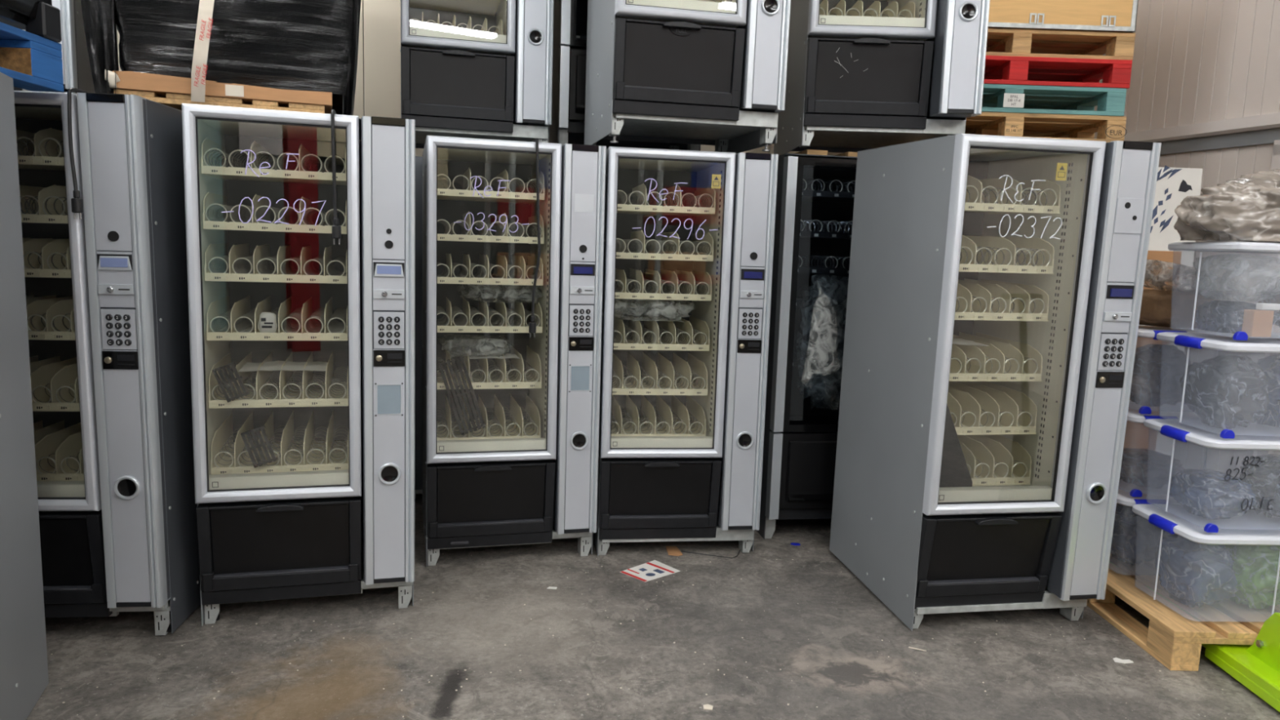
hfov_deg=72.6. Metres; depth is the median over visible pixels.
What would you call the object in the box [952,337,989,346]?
paper sheet
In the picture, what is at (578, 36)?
tray
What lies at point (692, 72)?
vending machine
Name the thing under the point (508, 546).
grit
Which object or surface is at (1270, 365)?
bagged parts
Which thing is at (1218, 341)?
crate
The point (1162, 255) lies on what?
cardboard box
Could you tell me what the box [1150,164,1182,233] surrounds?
print
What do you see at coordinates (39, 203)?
tray
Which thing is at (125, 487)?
cup
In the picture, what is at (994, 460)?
tray
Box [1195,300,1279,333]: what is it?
bagged parts
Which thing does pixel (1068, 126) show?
pallet
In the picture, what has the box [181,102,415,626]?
vending machine
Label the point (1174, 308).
cardboard box
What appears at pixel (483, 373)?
tray
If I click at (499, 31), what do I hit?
tray
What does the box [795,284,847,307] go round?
tray
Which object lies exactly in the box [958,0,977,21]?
cup
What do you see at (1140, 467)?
bagged parts
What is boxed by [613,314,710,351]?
tray
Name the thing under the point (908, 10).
tray
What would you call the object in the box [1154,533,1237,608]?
bagged parts
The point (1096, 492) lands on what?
cup
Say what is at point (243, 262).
tray
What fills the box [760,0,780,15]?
cup
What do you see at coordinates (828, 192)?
tray
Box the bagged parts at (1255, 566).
[1225,545,1279,608]
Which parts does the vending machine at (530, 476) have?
panel, slatted guard, flap lid, flap frame, sill, panel, pull handle, door frame, rail, column trim, plate, panel, lock plate, panel, coin plate, panel, panel, column trim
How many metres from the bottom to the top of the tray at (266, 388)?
0.144 m
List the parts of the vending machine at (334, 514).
panel, slatted guard, slatted guard, door frame, flap frame, sill, pull handle, flap lid, rail, panel, panel, column trim, plate, panel, panel, panel, lock plate, coin plate, column trim, panel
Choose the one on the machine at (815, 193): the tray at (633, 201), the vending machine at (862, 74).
the vending machine at (862, 74)
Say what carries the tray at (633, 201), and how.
on the vending machine at (682, 405)
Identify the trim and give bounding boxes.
[1093,111,1279,142]
[1156,127,1279,155]
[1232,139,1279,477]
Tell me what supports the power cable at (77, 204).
hanging from the vending machine at (106, 290)
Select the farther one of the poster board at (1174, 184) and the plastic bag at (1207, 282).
the poster board at (1174, 184)
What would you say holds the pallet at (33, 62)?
on the vending machine at (24, 668)
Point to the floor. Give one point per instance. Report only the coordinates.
(476, 607)
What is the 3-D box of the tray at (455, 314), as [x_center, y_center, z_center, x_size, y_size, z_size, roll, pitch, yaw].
[-0.722,-0.212,4.016,0.585,0.130,0.589,2,7,0]
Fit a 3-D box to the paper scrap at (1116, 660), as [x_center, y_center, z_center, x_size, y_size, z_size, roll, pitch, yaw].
[1.710,1.065,3.084,0.064,0.003,0.035,4,8,17]
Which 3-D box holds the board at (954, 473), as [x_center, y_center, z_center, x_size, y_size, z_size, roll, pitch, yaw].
[1.158,0.335,3.255,0.206,0.355,0.015,1,8,-10]
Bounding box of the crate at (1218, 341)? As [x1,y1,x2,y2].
[1156,332,1279,438]
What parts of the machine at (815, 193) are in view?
panel, kick plate, panel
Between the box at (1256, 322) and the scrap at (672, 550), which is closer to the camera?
the box at (1256, 322)
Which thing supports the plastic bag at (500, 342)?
on the paper sheet at (476, 355)
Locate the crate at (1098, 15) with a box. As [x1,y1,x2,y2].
[987,0,1138,32]
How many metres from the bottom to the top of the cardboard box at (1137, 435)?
0.400 m
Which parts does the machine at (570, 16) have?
panel, kick plate, panel, panel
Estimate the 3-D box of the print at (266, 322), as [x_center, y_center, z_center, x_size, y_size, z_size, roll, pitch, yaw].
[-1.345,-0.133,3.143,0.040,0.036,0.004,0,8,-16]
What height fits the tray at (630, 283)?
0.128 m
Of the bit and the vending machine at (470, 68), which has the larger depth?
the vending machine at (470, 68)
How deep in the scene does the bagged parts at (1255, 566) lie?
3.14 m
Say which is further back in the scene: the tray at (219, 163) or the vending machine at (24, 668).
the tray at (219, 163)
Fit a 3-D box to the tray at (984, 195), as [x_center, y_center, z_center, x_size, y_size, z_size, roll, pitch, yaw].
[1.273,-0.642,3.390,0.551,0.144,0.555,2,7,0]
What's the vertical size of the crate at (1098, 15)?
0.632 m
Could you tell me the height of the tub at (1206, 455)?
0.293 m
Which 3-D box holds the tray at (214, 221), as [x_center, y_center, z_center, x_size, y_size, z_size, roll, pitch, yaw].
[-1.357,-0.554,3.316,0.591,0.134,0.595,2,7,0]
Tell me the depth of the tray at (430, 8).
4.73 m
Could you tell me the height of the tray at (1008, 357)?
0.140 m
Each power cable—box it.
[66,87,86,219]
[330,109,341,244]
[528,138,540,337]
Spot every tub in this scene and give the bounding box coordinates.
[1153,528,1279,615]
[1165,439,1175,511]
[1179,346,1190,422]
[1191,252,1202,329]
[1203,447,1208,469]
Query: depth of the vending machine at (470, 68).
4.33 m
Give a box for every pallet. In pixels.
[0,22,63,92]
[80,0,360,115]
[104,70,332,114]
[113,88,324,113]
[964,111,1126,142]
[981,84,1126,115]
[983,55,1132,88]
[986,27,1135,60]
[1086,533,1279,671]
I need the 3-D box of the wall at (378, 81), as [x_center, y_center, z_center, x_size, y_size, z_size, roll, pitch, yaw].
[-1.829,-1.506,5.289,9.900,4.300,0.082,0,8,-17]
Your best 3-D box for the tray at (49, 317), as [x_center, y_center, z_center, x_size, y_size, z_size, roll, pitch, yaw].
[-2.096,-0.157,3.105,0.511,0.131,0.416,2,7,0]
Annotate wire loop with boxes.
[680,549,740,558]
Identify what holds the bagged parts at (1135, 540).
in the crate at (1149, 495)
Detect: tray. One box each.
[16,128,64,170]
[19,184,67,223]
[22,237,71,278]
[26,294,75,340]
[29,355,79,411]
[33,420,84,480]
[200,137,346,185]
[202,191,346,234]
[204,243,346,284]
[206,295,347,340]
[208,351,348,408]
[210,410,348,475]
[409,0,501,17]
[409,11,502,35]
[436,297,542,333]
[436,345,542,389]
[436,394,540,440]
[437,167,544,204]
[437,211,544,244]
[437,253,543,285]
[568,33,586,48]
[610,395,706,436]
[612,352,707,395]
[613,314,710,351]
[614,268,711,301]
[616,230,713,261]
[617,183,715,217]
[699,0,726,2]
[792,338,844,367]
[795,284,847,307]
[797,254,849,274]
[800,219,852,239]
[801,178,855,203]
[819,0,915,17]
[946,381,1036,435]
[948,332,1042,381]
[954,278,1048,321]
[957,434,1031,485]
[959,235,1054,274]
[964,175,1060,213]
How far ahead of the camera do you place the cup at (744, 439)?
3.92 m
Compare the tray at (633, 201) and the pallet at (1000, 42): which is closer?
the tray at (633, 201)
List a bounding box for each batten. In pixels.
[795,149,827,155]
[833,151,857,156]
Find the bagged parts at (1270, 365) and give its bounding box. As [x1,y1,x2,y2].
[1256,355,1279,427]
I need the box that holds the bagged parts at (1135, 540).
[1110,502,1172,564]
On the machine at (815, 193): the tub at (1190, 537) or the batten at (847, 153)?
the batten at (847, 153)
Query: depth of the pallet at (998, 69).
4.67 m
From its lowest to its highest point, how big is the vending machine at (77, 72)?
1.816 m
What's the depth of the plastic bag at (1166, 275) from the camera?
3.44 m
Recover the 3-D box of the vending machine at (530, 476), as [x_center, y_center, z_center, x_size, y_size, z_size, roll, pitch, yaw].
[-0.636,-0.055,4.098,0.741,1.827,0.893,0,7,-15]
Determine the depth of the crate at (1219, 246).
2.99 m
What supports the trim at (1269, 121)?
attached to the wall at (1194, 61)
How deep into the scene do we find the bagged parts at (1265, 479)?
3.16 m
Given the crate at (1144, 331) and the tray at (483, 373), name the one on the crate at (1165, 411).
the crate at (1144, 331)
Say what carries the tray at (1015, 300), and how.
on the vending machine at (1033, 251)
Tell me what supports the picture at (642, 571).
on the flyer
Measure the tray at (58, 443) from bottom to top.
0.145 m
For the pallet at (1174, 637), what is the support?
on the floor
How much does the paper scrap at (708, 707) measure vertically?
0.003 m
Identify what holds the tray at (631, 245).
on the vending machine at (682, 405)
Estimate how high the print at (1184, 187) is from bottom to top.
0.065 m
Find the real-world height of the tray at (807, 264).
0.084 m
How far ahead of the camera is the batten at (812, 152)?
4.02 m
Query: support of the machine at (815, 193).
on the floor
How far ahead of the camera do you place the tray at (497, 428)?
4.08 m
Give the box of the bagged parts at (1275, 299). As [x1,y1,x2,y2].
[1257,284,1279,327]
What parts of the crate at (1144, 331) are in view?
lid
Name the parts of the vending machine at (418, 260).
rail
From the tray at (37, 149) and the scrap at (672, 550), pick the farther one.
the scrap at (672, 550)
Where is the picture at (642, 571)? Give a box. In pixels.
[638,568,664,576]
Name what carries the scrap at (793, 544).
on the floor
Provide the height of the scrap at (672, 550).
0.004 m
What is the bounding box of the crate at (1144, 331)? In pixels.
[1137,324,1279,413]
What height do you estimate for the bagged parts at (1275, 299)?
0.198 m
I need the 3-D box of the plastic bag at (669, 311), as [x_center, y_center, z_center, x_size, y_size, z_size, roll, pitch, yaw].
[0.018,-0.252,4.110,0.457,0.110,0.341,1,7,-8]
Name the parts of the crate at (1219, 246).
lid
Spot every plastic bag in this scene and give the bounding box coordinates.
[440,333,511,356]
[457,275,543,303]
[614,298,694,320]
[796,275,848,409]
[1143,259,1223,297]
[1195,253,1279,301]
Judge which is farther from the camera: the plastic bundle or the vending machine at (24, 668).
the plastic bundle
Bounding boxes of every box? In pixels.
[1123,398,1157,450]
[1135,337,1169,348]
[1138,288,1220,328]
[1142,250,1182,290]
[1241,309,1274,337]
[1255,302,1279,310]
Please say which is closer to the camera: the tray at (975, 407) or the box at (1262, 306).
the box at (1262, 306)
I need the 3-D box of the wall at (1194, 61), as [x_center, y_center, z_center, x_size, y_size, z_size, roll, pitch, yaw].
[4.745,-0.634,0.258,0.082,4.300,13.200,0,8,-17]
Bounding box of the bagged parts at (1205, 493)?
[1168,468,1258,519]
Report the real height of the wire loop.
0.005 m
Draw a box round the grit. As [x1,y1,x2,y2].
[50,546,1223,718]
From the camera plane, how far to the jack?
2.91 m
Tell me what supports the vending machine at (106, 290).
on the floor
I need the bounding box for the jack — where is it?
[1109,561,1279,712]
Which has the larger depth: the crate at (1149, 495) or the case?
the crate at (1149, 495)
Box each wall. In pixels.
[116,0,843,156]
[1093,0,1279,475]
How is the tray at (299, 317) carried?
on the vending machine at (334, 514)
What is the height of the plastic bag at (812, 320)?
0.679 m
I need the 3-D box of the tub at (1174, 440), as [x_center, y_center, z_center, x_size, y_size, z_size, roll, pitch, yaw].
[2.227,0.426,3.193,0.589,0.293,0.392,2,7,0]
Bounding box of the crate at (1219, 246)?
[1168,241,1279,340]
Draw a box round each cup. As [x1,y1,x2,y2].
[113,475,140,499]
[377,462,400,484]
[527,28,543,45]
[569,431,588,449]
[736,431,754,448]
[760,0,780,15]
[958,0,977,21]
[1086,482,1106,503]
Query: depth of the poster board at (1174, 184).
4.59 m
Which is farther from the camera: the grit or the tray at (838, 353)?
the tray at (838, 353)
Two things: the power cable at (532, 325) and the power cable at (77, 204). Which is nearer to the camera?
the power cable at (77, 204)
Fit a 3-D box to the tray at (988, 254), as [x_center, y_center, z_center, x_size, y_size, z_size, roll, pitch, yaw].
[1.266,-0.424,3.425,0.551,0.144,0.555,2,7,0]
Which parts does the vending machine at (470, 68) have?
panel, sill, flap lid, flap frame, door frame, pull handle, panel, rail, plate, column trim, panel, panel, column trim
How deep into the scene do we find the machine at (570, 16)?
4.69 m
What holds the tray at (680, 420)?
on the vending machine at (682, 405)
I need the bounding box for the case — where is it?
[0,0,62,42]
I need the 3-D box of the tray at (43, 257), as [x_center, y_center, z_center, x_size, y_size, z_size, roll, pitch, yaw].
[-2.091,-0.364,3.076,0.511,0.131,0.416,2,7,0]
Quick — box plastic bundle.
[1173,168,1279,243]
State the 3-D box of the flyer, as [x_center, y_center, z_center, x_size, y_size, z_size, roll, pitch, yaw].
[0.049,0.918,3.792,0.165,0.002,0.220,9,10,44]
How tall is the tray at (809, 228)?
0.084 m
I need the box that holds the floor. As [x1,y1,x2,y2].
[26,493,1279,719]
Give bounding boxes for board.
[939,404,972,487]
[1147,164,1202,457]
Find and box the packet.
[259,311,276,332]
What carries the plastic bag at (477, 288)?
on the vending machine at (530, 476)
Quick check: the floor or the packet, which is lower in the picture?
the floor
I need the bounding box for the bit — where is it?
[908,646,926,651]
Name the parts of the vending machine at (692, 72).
panel, panel, sill, flap frame, flap lid, door frame, pull handle, plate, rail, column trim, panel, panel, column trim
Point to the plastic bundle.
(1246, 208)
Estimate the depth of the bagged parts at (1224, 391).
3.06 m
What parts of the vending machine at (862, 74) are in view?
panel, panel, sill, flap lid, flap frame, pull handle, door frame, plate, rail, panel, column trim, panel, column trim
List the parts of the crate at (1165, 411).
lid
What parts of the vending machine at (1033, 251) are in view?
panel, panel, flap lid, flap frame, sill, pull handle, rail, door frame, panel, column trim, panel, lock plate, coin plate, panel, panel, column trim, plate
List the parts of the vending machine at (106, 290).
door frame, sill, flap lid, flap frame, column trim, panel, panel, coin plate, lock plate, panel, rail, plate, column trim, panel, panel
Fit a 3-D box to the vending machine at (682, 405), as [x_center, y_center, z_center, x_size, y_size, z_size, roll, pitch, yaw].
[0.147,-0.052,4.254,0.741,1.819,0.878,1,7,-8]
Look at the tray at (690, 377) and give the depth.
4.16 m
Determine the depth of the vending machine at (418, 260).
4.49 m
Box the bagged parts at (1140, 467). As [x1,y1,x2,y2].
[1119,448,1184,488]
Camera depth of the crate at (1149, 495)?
3.51 m
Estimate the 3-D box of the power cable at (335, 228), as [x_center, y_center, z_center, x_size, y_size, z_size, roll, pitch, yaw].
[-1.050,-0.631,3.026,0.031,0.456,0.154,0,8,-15]
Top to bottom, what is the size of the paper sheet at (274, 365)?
0.010 m
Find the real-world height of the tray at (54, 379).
0.145 m
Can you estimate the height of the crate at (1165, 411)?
0.328 m
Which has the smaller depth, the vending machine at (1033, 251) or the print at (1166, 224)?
the vending machine at (1033, 251)
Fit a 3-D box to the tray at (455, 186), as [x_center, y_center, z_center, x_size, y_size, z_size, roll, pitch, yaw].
[-0.704,-0.789,3.944,0.585,0.134,0.589,2,7,0]
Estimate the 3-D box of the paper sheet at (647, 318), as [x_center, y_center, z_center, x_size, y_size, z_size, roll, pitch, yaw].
[0.073,-0.192,4.097,0.240,0.012,0.200,1,7,-8]
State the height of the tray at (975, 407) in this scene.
0.154 m
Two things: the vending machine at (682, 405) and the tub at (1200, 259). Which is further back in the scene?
the vending machine at (682, 405)
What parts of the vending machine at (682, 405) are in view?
panel, panel, flap lid, flap frame, sill, pull handle, door frame, rail, column trim, panel, panel, lock plate, panel, coin plate, panel, column trim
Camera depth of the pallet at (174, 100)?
3.65 m
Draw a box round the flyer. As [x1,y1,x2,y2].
[619,560,680,582]
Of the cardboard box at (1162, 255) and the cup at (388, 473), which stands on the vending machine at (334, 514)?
the cup at (388, 473)
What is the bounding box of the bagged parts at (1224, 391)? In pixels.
[1179,354,1270,429]
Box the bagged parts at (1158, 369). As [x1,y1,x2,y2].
[1129,343,1191,406]
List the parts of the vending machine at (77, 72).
flap frame, panel, column trim, panel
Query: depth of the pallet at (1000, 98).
4.70 m
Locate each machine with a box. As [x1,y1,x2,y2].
[0,71,48,719]
[13,0,118,93]
[13,90,200,635]
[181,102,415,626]
[400,0,554,148]
[414,155,422,498]
[422,135,606,567]
[548,0,700,151]
[584,0,791,153]
[592,146,778,556]
[755,153,857,538]
[773,0,990,155]
[829,133,1161,631]
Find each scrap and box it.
[666,546,682,555]
[702,704,713,710]
[791,542,799,545]
[1112,657,1133,663]
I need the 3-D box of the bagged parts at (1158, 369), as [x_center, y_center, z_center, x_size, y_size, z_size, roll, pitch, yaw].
[2.094,0.054,3.566,0.267,0.247,0.280,1,7,-3]
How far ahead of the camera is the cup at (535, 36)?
4.33 m
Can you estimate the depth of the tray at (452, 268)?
3.92 m
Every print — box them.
[261,317,273,328]
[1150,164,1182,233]
[1177,179,1191,191]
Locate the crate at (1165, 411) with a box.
[1126,400,1208,497]
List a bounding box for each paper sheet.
[238,360,327,371]
[468,352,519,359]
[629,316,684,322]
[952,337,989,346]
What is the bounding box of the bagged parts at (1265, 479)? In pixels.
[1239,453,1279,517]
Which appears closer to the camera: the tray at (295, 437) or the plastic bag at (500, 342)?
the tray at (295, 437)
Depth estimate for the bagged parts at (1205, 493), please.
3.12 m
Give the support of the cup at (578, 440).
on the vending machine at (530, 476)
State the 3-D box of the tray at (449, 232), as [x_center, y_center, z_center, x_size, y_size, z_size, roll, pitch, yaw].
[-0.710,-0.602,3.967,0.585,0.134,0.589,2,7,0]
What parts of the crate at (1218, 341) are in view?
lid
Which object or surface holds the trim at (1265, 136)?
attached to the wall at (1194, 61)
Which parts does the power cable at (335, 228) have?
cord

